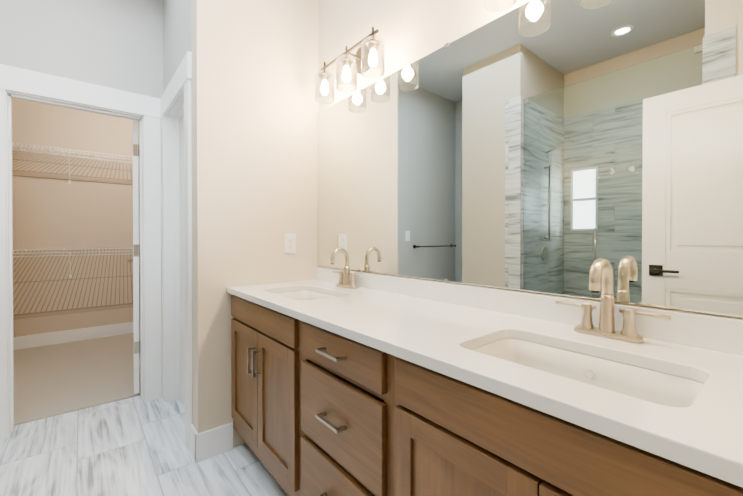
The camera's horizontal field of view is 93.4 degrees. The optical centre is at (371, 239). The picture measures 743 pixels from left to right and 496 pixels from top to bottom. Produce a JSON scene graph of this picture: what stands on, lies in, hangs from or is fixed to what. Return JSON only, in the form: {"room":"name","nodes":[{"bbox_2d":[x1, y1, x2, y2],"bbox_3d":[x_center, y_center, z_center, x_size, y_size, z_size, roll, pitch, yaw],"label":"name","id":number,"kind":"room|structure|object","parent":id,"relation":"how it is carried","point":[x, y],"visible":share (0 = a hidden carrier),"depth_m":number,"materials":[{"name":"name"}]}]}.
{"room":"bathroom","nodes":[
{"label":"bathroom","id":0,"kind":"room"},
{"bbox_2d":[12,98,139,336],"bbox_3d":[-3.375,-0.225,3.941,1.800,2.740,0.100,0,1,-40],"label":"wall","id":1,"kind":"structure","parent":0,"point":[90,206],"depth_m":3.88,"materials":[{"name":"paint"}]},
{"bbox_2d":[12,142,132,277],"bbox_3d":[-3.240,-0.264,3.786,1.842,1.372,0.308,0,1,-40],"label":"wire closet shelf","id":2,"kind":"object","parent":1,"relation":"attached to","point":[69,182],"visible":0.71,"depth_m":3.71,"materials":[{"name":"white metal"}]},
{"bbox_2d":[13,322,132,349],"bbox_3d":[-3.330,1.068,3.912,1.800,0.130,0.015,0,1,-40],"label":"baseboard","id":3,"kind":"structure","parent":1,"relation":"attached to","point":[36,340],"depth_m":3.88,"materials":[{"name":"white wood"}]},
{"bbox_2d":[14,333,139,425],"bbox_3d":[-2.716,1.175,3.164,2.050,0.072,2.150,0,1,-40],"label":"floor","id":4,"kind":"structure","parent":0,"point":[52,380],"depth_m":2.92,"materials":[{"name":"beige carpet"}]},
{"bbox_2d":[0,0,162,316],"bbox_3d":[-2.065,-0.353,2.203,2.760,3.020,0.115,0,1,-40],"label":"wall","id":5,"kind":"structure","parent":0,"point":[116,44],"depth_m":2.30,"materials":[{"name":"grey paint"}]},
{"bbox_2d":[0,64,161,438],"bbox_3d":[-1.921,0.067,2.322,0.890,2.178,0.157,0,1,-40],"label":"trim","id":6,"kind":"structure","parent":5,"relation":"attached to","point":[37,87],"depth_m":2.33,"materials":[{"name":"white wood"}]},
{"bbox_2d":[128,120,139,393],"bbox_3d":[-1.882,0.123,2.846,0.153,2.015,0.704,0,1,-40],"label":"closet door","id":7,"kind":"structure","parent":5,"relation":"in","point":[135,260],"depth_m":2.57,"materials":[{"name":"white painted wood"},{"name":"satin nickel"}]},
{"bbox_2d":[0,396,287,495],"bbox_3d":[-0.922,1.199,0.528,3.150,0.060,4.200,0,1,-40],"label":"floor","id":8,"kind":"structure","parent":0,"point":[135,446],"depth_m":1.84,"materials":[{"name":"white tile"}]},
{"bbox_2d":[227,292,742,495],"bbox_3d":[0.089,0.728,1.298,0.600,0.870,2.094,0,1,-40],"label":"bathroom vanity","id":9,"kind":"object","parent":8,"relation":"on","point":[346,381],"depth_m":0.89,"materials":[{"name":"brown wood"}]},
{"bbox_2d":[227,280,742,475],"bbox_3d":[0.096,0.278,1.300,0.582,0.030,2.094,0,1,-40],"label":"countertop","id":10,"kind":"structure","parent":9,"relation":"on","point":[710,431],"depth_m":0.80,"materials":[{"name":"white stone"}]},
{"bbox_2d":[275,288,338,299],"bbox_3d":[-0.334,0.360,1.756,0.329,0.163,0.504,0,1,-40],"label":"sink","id":11,"kind":"object","parent":10,"relation":"in","point":[299,293],"depth_m":1.95,"materials":[{"name":"white ceramic"}]},
{"bbox_2d":[327,248,362,287],"bbox_3d":[-0.165,0.151,1.894,0.130,0.216,0.272,0,1,-40],"label":"faucet","id":12,"kind":"object","parent":10,"relation":"on","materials":[{"name":"gold metal"}]},
{"bbox_2d":[463,332,706,407],"bbox_3d":[0.454,0.366,0.805,0.329,0.163,0.504,0,1,-40],"label":"sink","id":13,"kind":"object","parent":10,"relation":"in","point":[677,387],"depth_m":0.87,"materials":[{"name":"white ceramic"}]},
{"bbox_2d":[555,258,674,343],"bbox_3d":[0.623,0.158,0.943,0.130,0.216,0.272,0,1,-40],"label":"faucet","id":14,"kind":"object","parent":10,"relation":"on","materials":[{"name":"gold metal"}]},
{"bbox_2d":[163,0,192,392],"bbox_3d":[-1.211,-0.353,2.281,0.115,3.020,0.855,0,1,-40],"label":"wall","id":15,"kind":"structure","parent":0,"point":[176,30],"depth_m":2.23,"materials":[{"name":"grey paint"}]},
{"bbox_2d":[160,51,192,450],"bbox_3d":[-1.209,0.068,2.265,0.139,2.178,0.848,0,1,-40],"label":"door frame","id":16,"kind":"structure","parent":15,"relation":"attached to","point":[175,102],"depth_m":2.48,"materials":[{"name":"white wood"}]},
{"bbox_2d":[179,115,184,404],"bbox_3d":[-1.195,0.139,2.288,0.085,2.015,0.628,0,1,-40],"label":"closet door","id":17,"kind":"structure","parent":15,"relation":"in","point":[182,280],"depth_m":2.47,"materials":[{"name":"white wood"}]},
{"bbox_2d":[191,0,318,447],"bbox_3d":[-0.665,-0.352,2.104,0.730,3.020,0.115,0,1,-40],"label":"wall","id":18,"kind":"structure","parent":0,"point":[255,197],"depth_m":1.98,"materials":[{"name":"beige paint"}]},
{"bbox_2d":[190,422,232,462],"bbox_3d":[-1.263,1.095,0.809,2.204,0.145,3.070,0,1,-40],"label":"baseboard","id":19,"kind":"structure","parent":18,"relation":"attached to","point":[210,443],"depth_m":1.87,"materials":[{"name":"white wood"}]},
{"bbox_2d":[285,234,295,252],"bbox_3d":[-0.500,0.022,2.162,0.073,0.121,0.008,0,1,-40],"label":"duplex electrical outlet","id":20,"kind":"object","parent":18,"relation":"attached to","point":[290,243],"visible":1,"depth_m":2.16,"materials":[{"name":"white plastic"}]},
{"bbox_2d":[315,268,742,351],"bbox_3d":[0.313,0.222,1.480,0.018,0.080,2.094,0,1,-40],"label":"backsplash","id":21,"kind":"structure","parent":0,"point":[725,334],"depth_m":1.16,"materials":[{"name":"white stone"}]},
{"bbox_2d":[318,0,742,319],"bbox_3d":[0.055,-0.351,1.901,0.120,3.020,3.285,0,1,-40],"label":"wall","id":22,"kind":"structure","parent":0,"point":[410,32],"depth_m":1.72,"materials":[{"name":"beige paint"}]},
{"bbox_2d":[315,27,384,103],"bbox_3d":[-0.104,-0.921,1.853,0.179,0.254,0.541,0,1,-40],"label":"sconce","id":23,"kind":"object","parent":22,"relation":"attached to","point":[366,59],"visible":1,"depth_m":1.80,"materials":[{"name":"glass"}]},
{"bbox_2d":[483,0,517,11],"bbox_3d":[0.591,-0.915,1.014,0.179,0.254,0.541,0,1,-40],"label":"sconce","id":24,"kind":"object","parent":22,"relation":"attached to","point":[487,5],"visible":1,"depth_m":1.21,"materials":[{"name":"glass"}]},
{"bbox_2d":[318,0,742,316],"bbox_3d":[0.318,-0.324,1.480,0.010,1.009,2.075,0,1,-40],"label":"vanity mirror","id":25,"kind":"object","parent":22,"relation":"attached to","point":[557,147],"visible":0.92,"depth_m":1.13,"materials":[{"name":"clear mirror"}]}
]}

